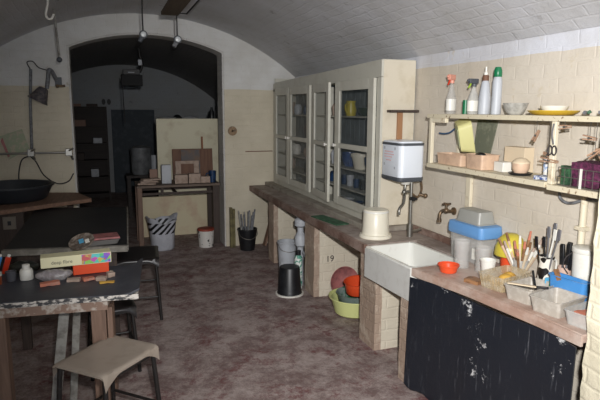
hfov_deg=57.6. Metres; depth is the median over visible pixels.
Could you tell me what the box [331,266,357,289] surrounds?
bowl
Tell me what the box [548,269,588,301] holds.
tub
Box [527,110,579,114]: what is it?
plate
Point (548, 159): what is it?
peg
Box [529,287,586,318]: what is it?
tub
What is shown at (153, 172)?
block
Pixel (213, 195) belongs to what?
work table
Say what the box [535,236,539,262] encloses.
utensil
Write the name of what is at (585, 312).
slab
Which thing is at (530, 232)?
brush
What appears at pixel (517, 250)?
brush
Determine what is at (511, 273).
sponge
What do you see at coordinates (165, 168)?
carton
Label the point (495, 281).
sponge
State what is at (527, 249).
brush
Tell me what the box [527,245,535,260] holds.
brush
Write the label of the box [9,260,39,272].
plastic bag
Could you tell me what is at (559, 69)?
wall
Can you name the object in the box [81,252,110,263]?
picture
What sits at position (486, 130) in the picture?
sheet
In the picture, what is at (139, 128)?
board
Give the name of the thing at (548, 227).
utensil
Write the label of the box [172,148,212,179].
wooden board
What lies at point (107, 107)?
trim
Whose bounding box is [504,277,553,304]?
tub
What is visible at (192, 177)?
block
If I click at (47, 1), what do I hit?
ceiling hook
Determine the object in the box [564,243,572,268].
utensil
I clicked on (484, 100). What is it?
squeeze bottle
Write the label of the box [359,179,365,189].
mug
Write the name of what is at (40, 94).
wall lamp
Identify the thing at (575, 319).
tub
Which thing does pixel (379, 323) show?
brick pier
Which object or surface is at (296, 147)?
jar
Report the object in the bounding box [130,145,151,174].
urn
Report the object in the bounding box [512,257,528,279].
plastic jar
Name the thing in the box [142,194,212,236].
panel
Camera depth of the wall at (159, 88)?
11.54 m
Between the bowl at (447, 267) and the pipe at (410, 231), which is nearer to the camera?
the bowl at (447, 267)
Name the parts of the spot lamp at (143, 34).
rod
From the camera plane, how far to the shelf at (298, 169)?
5.76 m
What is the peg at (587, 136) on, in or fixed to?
attached to the wall shelf at (551, 183)
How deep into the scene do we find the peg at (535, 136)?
2.83 m
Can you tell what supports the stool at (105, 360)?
on the floor
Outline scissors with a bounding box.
[547,124,556,154]
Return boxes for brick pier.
[269,202,304,262]
[304,222,360,296]
[359,252,400,350]
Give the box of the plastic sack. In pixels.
[145,212,177,250]
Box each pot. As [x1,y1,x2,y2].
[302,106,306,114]
[351,153,366,169]
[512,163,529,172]
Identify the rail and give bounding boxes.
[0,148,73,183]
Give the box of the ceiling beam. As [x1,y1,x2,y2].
[161,0,190,15]
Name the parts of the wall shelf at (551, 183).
post, rail, post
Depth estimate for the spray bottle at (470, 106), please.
3.48 m
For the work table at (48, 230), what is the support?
on the floor
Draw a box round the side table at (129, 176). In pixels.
[125,173,157,218]
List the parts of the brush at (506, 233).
handle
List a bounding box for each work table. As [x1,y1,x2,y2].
[0,257,142,399]
[1,207,128,349]
[134,180,219,245]
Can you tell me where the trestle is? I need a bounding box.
[51,312,80,399]
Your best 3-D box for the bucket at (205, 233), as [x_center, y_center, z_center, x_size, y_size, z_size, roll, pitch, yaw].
[-1.218,0.480,7.069,0.220,0.243,0.220,-3,10,-20]
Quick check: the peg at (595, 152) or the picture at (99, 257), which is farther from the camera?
the picture at (99, 257)
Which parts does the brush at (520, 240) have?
handle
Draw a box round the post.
[229,207,235,247]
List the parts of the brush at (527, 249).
handle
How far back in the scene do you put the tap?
3.89 m
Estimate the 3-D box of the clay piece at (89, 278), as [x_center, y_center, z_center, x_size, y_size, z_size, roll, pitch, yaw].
[-1.215,0.452,3.134,0.062,0.017,0.043,-5,11,-31]
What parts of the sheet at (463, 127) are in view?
panel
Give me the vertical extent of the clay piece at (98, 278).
0.024 m
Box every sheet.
[0,129,28,159]
[454,119,474,152]
[474,120,498,153]
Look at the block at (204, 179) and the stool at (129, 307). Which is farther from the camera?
the block at (204, 179)
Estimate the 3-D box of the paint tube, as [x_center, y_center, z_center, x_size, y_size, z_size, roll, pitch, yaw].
[-1.727,0.378,3.205,0.059,0.121,0.021,-3,10,-21]
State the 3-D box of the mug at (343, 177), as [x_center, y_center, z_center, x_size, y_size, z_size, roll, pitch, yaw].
[0.436,-0.200,5.328,0.070,0.090,0.070,-3,10,-20]
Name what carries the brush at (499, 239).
on the countertop at (495, 297)
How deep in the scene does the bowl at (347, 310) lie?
4.61 m
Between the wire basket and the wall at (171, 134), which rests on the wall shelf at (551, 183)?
the wire basket
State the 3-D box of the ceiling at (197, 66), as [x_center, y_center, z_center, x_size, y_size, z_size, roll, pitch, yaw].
[-2.789,-2.124,9.036,3.840,0.894,5.080,-3,10,-20]
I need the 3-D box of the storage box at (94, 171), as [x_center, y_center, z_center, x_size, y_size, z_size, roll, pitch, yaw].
[-4.012,-0.540,10.686,0.140,0.150,0.200,-3,10,-20]
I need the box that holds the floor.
[9,191,427,399]
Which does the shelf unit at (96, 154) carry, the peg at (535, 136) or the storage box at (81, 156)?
the storage box at (81, 156)
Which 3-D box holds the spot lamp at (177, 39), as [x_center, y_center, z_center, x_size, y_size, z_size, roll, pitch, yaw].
[-0.860,-1.448,4.341,0.149,0.316,1.530,-3,10,-20]
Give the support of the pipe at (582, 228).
attached to the wall at (559, 69)
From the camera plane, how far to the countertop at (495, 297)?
2.92 m
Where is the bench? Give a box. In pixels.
[0,192,91,271]
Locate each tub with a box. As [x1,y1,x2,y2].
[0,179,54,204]
[437,152,465,166]
[455,207,495,225]
[465,152,499,169]
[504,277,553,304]
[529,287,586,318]
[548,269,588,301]
[564,301,588,329]
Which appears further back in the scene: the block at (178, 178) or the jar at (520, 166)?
the block at (178, 178)
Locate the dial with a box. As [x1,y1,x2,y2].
[228,126,236,135]
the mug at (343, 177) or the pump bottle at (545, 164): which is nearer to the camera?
the pump bottle at (545, 164)
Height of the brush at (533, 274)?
0.143 m
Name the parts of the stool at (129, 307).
leg, leg, foot rail, seat, leg, leg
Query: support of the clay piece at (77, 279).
on the work table at (18, 298)
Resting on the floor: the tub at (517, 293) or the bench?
the bench
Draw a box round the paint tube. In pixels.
[2,254,10,273]
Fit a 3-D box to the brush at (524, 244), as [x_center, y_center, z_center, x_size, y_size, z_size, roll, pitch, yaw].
[1.288,0.344,3.154,0.030,0.212,0.018,-3,10,-20]
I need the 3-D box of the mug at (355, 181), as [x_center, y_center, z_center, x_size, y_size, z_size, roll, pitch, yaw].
[0.527,-0.153,5.078,0.068,0.080,0.068,-3,10,-20]
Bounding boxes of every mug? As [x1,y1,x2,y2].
[205,170,215,181]
[341,175,346,183]
[346,175,353,185]
[353,179,359,187]
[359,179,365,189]
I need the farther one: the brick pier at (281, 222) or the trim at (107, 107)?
the trim at (107, 107)
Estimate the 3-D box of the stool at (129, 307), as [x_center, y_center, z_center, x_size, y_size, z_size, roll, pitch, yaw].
[-1.283,0.921,3.726,0.326,0.461,0.326,-4,10,-25]
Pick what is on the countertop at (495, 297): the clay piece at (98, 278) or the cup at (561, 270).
the cup at (561, 270)
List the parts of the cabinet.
door, panel, door, panel, door, panel, door, panel, panel, wall bracket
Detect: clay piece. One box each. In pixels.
[39,280,59,286]
[66,277,80,281]
[82,276,94,280]
[96,276,106,280]
[99,280,114,283]
[106,271,114,277]
[138,182,155,184]
[139,180,157,182]
[141,178,159,180]
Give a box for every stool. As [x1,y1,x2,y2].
[52,335,160,399]
[87,299,141,380]
[117,245,162,319]
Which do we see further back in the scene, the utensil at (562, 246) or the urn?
the urn
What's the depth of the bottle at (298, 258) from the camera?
5.36 m
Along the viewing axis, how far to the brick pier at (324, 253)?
5.18 m
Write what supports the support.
on the floor
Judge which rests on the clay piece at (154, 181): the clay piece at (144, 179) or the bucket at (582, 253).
the clay piece at (144, 179)
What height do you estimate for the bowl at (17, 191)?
0.158 m
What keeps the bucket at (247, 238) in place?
on the floor
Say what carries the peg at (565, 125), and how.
attached to the wall shelf at (551, 183)
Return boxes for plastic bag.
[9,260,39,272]
[36,268,71,280]
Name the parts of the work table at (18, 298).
leg, leg, leg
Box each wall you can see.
[0,13,294,245]
[71,65,215,191]
[156,119,219,195]
[216,26,599,399]
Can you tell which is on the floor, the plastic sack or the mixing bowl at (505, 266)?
the plastic sack
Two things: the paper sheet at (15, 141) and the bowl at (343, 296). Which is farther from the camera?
the paper sheet at (15, 141)
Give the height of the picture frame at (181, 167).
0.270 m
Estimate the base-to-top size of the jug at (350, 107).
0.140 m
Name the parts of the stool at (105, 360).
leg, leg, leg, foot rail, seat rail, leg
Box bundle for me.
[582,110,599,114]
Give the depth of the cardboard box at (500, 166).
3.19 m
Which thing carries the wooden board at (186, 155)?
on the work table at (213, 195)
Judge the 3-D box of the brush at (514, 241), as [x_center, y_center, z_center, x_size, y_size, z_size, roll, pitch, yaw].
[1.242,0.340,3.129,0.073,0.229,0.017,-7,12,-36]
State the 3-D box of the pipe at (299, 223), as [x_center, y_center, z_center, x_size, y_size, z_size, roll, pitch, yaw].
[0.021,0.510,5.469,0.151,0.715,0.137,-3,10,-20]
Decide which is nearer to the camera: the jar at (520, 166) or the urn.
the jar at (520, 166)
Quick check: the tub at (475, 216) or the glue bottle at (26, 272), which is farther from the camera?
the tub at (475, 216)
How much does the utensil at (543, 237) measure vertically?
0.271 m
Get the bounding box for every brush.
[498,238,512,267]
[503,240,512,265]
[505,232,514,259]
[513,240,516,259]
[516,249,519,270]
[518,236,521,260]
[521,241,525,260]
[522,247,528,268]
[524,251,537,273]
[525,231,531,251]
[526,242,531,260]
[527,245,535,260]
[532,270,536,289]
[533,239,541,254]
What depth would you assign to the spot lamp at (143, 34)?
4.89 m
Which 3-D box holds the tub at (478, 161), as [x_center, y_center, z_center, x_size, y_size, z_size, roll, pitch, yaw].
[1.127,-0.243,3.374,0.142,0.100,0.182,-3,10,-18]
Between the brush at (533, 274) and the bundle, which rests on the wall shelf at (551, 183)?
the bundle
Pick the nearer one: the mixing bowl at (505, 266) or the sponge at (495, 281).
the sponge at (495, 281)
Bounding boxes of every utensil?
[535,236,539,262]
[542,236,545,256]
[546,226,550,257]
[548,229,556,257]
[549,229,561,269]
[560,244,565,267]
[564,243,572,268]
[567,253,572,270]
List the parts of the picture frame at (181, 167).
panel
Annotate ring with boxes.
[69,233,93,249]
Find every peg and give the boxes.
[531,121,539,141]
[539,125,558,162]
[543,121,550,157]
[558,121,571,129]
[582,122,597,140]
[586,123,599,159]
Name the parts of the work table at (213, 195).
leg, leg, rail, leg, leg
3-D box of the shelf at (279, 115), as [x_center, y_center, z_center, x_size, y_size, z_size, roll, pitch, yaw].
[0.308,-0.870,5.643,0.245,0.012,2.780,-3,10,-20]
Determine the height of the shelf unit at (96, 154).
1.800 m
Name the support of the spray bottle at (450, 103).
on the wall shelf at (551, 183)
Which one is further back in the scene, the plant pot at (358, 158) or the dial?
the dial
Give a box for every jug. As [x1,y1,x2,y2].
[345,101,356,115]
[537,254,557,279]
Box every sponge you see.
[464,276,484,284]
[489,277,500,286]
[498,274,513,284]
[504,272,515,279]
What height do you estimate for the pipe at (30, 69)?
1.021 m
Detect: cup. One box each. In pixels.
[5,270,15,281]
[480,257,496,278]
[557,265,571,275]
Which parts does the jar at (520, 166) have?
lid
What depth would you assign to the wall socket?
5.07 m
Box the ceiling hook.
[45,0,54,19]
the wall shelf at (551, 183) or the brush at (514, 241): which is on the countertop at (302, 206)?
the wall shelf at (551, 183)
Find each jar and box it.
[293,144,300,153]
[294,104,301,114]
[330,171,333,180]
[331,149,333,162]
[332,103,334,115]
[508,158,532,175]
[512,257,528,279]
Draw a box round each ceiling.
[0,0,599,76]
[70,38,217,100]
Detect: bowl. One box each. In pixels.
[329,288,359,318]
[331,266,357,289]
[336,286,359,303]
[342,152,357,166]
[344,275,359,296]
[358,108,367,115]
[437,261,459,273]
[494,232,523,273]
[503,103,528,114]
[540,106,568,109]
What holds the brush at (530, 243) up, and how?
in the plastic jar at (519, 274)
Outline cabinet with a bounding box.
[273,59,418,224]
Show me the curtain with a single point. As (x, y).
(458, 347)
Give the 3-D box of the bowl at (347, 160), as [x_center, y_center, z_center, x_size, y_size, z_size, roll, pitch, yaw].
[0.477,-0.389,5.214,0.160,0.130,0.160,-3,10,-20]
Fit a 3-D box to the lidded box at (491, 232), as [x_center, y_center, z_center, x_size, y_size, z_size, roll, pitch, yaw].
[1.142,0.267,3.583,0.185,0.245,0.340,-4,10,-22]
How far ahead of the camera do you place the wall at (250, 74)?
6.30 m
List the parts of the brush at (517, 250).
handle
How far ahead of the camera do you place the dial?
6.85 m
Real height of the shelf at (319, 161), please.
0.012 m
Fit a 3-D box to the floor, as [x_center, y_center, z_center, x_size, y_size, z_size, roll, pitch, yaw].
[-1.308,0.914,5.546,4.350,0.120,14.100,-3,10,-20]
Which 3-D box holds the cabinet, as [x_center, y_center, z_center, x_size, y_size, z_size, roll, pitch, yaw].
[0.239,-0.665,5.666,0.420,1.315,3.021,-3,10,-20]
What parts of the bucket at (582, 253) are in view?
lid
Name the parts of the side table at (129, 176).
leg, leg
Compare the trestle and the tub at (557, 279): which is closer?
the tub at (557, 279)
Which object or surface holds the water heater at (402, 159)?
attached to the cabinet
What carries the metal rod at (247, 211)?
in the bucket at (247, 238)
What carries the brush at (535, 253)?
in the plastic jar at (519, 274)
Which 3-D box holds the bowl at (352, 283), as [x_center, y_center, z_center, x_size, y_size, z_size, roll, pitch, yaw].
[0.494,0.744,4.701,0.239,0.134,0.236,9,12,41]
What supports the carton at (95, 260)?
on the work table at (18, 298)
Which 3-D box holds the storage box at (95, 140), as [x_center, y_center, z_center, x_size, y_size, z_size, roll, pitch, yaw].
[-3.934,-1.161,10.611,0.160,0.100,0.200,-3,10,-20]
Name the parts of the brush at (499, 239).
handle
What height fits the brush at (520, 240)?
0.234 m
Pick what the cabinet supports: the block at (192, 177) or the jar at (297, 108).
the jar at (297, 108)
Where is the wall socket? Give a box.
[2,216,16,229]
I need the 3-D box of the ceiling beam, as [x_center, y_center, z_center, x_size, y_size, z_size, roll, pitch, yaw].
[-0.872,-1.661,4.091,0.156,0.238,1.900,-3,10,-20]
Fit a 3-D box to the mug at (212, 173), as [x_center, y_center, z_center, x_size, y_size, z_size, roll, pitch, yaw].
[-1.174,-0.314,7.219,0.130,0.150,0.100,2,10,10]
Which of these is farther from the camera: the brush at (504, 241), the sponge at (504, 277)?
the brush at (504, 241)
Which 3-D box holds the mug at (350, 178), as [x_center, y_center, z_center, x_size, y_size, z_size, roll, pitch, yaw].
[0.480,-0.185,5.206,0.076,0.100,0.076,-3,10,-20]
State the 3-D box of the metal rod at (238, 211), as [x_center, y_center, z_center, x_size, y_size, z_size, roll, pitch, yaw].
[-0.740,0.376,6.889,0.090,0.493,0.019,0,9,-4]
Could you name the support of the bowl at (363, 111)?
on the cabinet
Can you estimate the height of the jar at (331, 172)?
0.100 m
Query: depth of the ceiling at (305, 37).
4.59 m
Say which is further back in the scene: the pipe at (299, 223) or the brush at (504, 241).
the pipe at (299, 223)
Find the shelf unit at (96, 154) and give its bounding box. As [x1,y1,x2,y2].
[74,106,110,199]
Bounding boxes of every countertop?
[249,181,482,261]
[411,260,585,346]
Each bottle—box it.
[19,263,33,280]
[209,107,213,118]
[294,250,301,288]
[445,74,456,110]
[462,78,478,113]
[477,67,490,113]
[490,67,501,113]
[543,143,549,174]
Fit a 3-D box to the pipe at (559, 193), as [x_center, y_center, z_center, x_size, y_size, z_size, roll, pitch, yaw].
[1.477,0.003,2.830,0.016,0.075,0.358,-3,10,-20]
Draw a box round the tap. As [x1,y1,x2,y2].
[437,202,456,221]
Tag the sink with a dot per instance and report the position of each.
(390, 266)
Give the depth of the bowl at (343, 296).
4.67 m
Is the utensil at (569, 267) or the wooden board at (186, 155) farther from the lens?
the wooden board at (186, 155)
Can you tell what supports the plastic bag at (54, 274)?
on the work table at (18, 298)
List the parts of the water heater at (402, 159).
spout, casing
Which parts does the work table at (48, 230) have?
leg, rail, leg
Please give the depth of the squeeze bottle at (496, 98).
3.27 m
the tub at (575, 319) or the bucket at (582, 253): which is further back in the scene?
the bucket at (582, 253)
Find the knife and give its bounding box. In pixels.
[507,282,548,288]
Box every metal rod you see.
[238,211,241,229]
[247,211,248,229]
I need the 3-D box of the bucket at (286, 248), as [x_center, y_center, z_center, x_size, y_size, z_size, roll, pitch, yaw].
[-0.132,0.627,5.721,0.212,0.400,0.234,-3,10,-20]
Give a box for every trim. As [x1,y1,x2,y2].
[66,32,225,245]
[107,107,214,108]
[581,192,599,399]
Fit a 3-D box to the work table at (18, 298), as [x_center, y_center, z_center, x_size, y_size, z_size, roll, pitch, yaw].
[-1.612,0.839,3.079,1.409,0.828,0.563,-2,10,-14]
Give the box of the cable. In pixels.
[53,8,61,61]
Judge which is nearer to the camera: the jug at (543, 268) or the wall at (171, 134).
the jug at (543, 268)
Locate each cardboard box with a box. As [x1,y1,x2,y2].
[494,161,512,171]
[504,146,534,172]
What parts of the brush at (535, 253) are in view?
handle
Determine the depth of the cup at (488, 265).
3.17 m
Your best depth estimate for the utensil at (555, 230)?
2.92 m
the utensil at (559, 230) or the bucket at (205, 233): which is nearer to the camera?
the utensil at (559, 230)
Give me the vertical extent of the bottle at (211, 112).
0.160 m
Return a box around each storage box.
[74,120,85,125]
[77,152,84,160]
[91,168,98,176]
[93,137,101,142]
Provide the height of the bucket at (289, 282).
0.272 m
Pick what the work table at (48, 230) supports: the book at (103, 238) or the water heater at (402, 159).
the book at (103, 238)
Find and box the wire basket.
[557,160,599,191]
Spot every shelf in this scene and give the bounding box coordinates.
[278,114,366,117]
[278,152,374,175]
[278,166,365,195]
[427,114,599,243]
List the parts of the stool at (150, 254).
seat rail, seat, foot rail, leg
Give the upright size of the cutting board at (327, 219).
0.008 m
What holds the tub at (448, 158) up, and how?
on the wall shelf at (551, 183)
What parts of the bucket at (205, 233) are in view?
lid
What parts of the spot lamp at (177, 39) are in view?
rod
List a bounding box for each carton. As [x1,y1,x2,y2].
[40,248,110,274]
[161,164,171,183]
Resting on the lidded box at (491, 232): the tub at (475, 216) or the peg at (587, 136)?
the tub at (475, 216)
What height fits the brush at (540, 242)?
0.243 m
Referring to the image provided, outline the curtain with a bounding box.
[404,277,576,399]
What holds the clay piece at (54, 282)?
on the work table at (18, 298)
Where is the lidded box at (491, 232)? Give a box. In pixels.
[448,219,501,260]
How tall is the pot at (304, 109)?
0.100 m
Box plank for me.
[263,222,268,245]
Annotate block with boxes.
[149,169,157,177]
[174,174,187,183]
[187,173,200,182]
[200,175,209,182]
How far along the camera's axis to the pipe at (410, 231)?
4.19 m
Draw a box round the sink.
[364,242,462,300]
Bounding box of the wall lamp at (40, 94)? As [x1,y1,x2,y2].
[28,68,61,105]
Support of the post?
on the floor
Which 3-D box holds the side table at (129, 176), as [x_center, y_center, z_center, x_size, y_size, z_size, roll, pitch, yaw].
[-2.583,-0.087,9.063,0.560,0.700,0.440,-3,10,-20]
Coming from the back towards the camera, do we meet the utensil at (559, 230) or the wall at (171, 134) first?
the wall at (171, 134)
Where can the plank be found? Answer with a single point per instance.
(266, 237)
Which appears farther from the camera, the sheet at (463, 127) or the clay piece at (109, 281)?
the sheet at (463, 127)
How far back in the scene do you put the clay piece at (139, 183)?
6.89 m
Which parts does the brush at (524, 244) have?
handle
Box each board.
[111,110,156,192]
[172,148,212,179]
[181,150,200,175]
[311,215,348,225]
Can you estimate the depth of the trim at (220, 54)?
6.73 m
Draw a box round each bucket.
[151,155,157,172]
[197,226,213,247]
[237,226,257,250]
[276,264,303,297]
[277,239,295,266]
[359,207,391,239]
[563,244,593,300]
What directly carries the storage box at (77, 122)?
on the shelf unit at (96, 154)
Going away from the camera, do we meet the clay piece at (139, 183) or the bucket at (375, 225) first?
the bucket at (375, 225)
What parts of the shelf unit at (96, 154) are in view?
shelf, shelf, shelf, shelf, shelf, shelf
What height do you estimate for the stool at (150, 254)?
0.535 m
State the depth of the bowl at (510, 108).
3.09 m
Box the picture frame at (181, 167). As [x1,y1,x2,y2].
[175,161,198,173]
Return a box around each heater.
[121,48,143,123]
[381,139,423,214]
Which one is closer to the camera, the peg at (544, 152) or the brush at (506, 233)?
the peg at (544, 152)
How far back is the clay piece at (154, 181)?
6.90 m
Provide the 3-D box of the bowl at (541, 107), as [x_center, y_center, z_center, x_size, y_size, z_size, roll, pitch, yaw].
[1.334,-0.473,2.862,0.144,0.042,0.144,-3,10,-20]
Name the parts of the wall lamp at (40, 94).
lamp shade, arm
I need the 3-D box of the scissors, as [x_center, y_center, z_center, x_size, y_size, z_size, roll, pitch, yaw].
[1.246,-0.298,2.687,0.008,0.156,0.063,-3,10,-20]
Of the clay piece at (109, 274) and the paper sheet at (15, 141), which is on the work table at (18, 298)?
the clay piece at (109, 274)
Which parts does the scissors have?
blade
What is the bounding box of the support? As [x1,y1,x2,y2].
[398,297,408,381]
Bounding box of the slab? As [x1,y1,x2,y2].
[573,309,588,315]
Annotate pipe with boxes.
[26,61,45,148]
[294,217,304,285]
[402,181,427,236]
[558,192,597,204]
[574,196,589,243]
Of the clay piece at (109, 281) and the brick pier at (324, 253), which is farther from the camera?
the brick pier at (324, 253)
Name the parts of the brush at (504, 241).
handle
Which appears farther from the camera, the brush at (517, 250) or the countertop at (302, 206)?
the countertop at (302, 206)
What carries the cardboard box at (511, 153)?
on the wall shelf at (551, 183)
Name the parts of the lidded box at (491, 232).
lid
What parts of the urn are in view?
lid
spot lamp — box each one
[138,0,146,42]
[172,0,199,47]
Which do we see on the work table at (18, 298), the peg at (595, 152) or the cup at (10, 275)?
the cup at (10, 275)

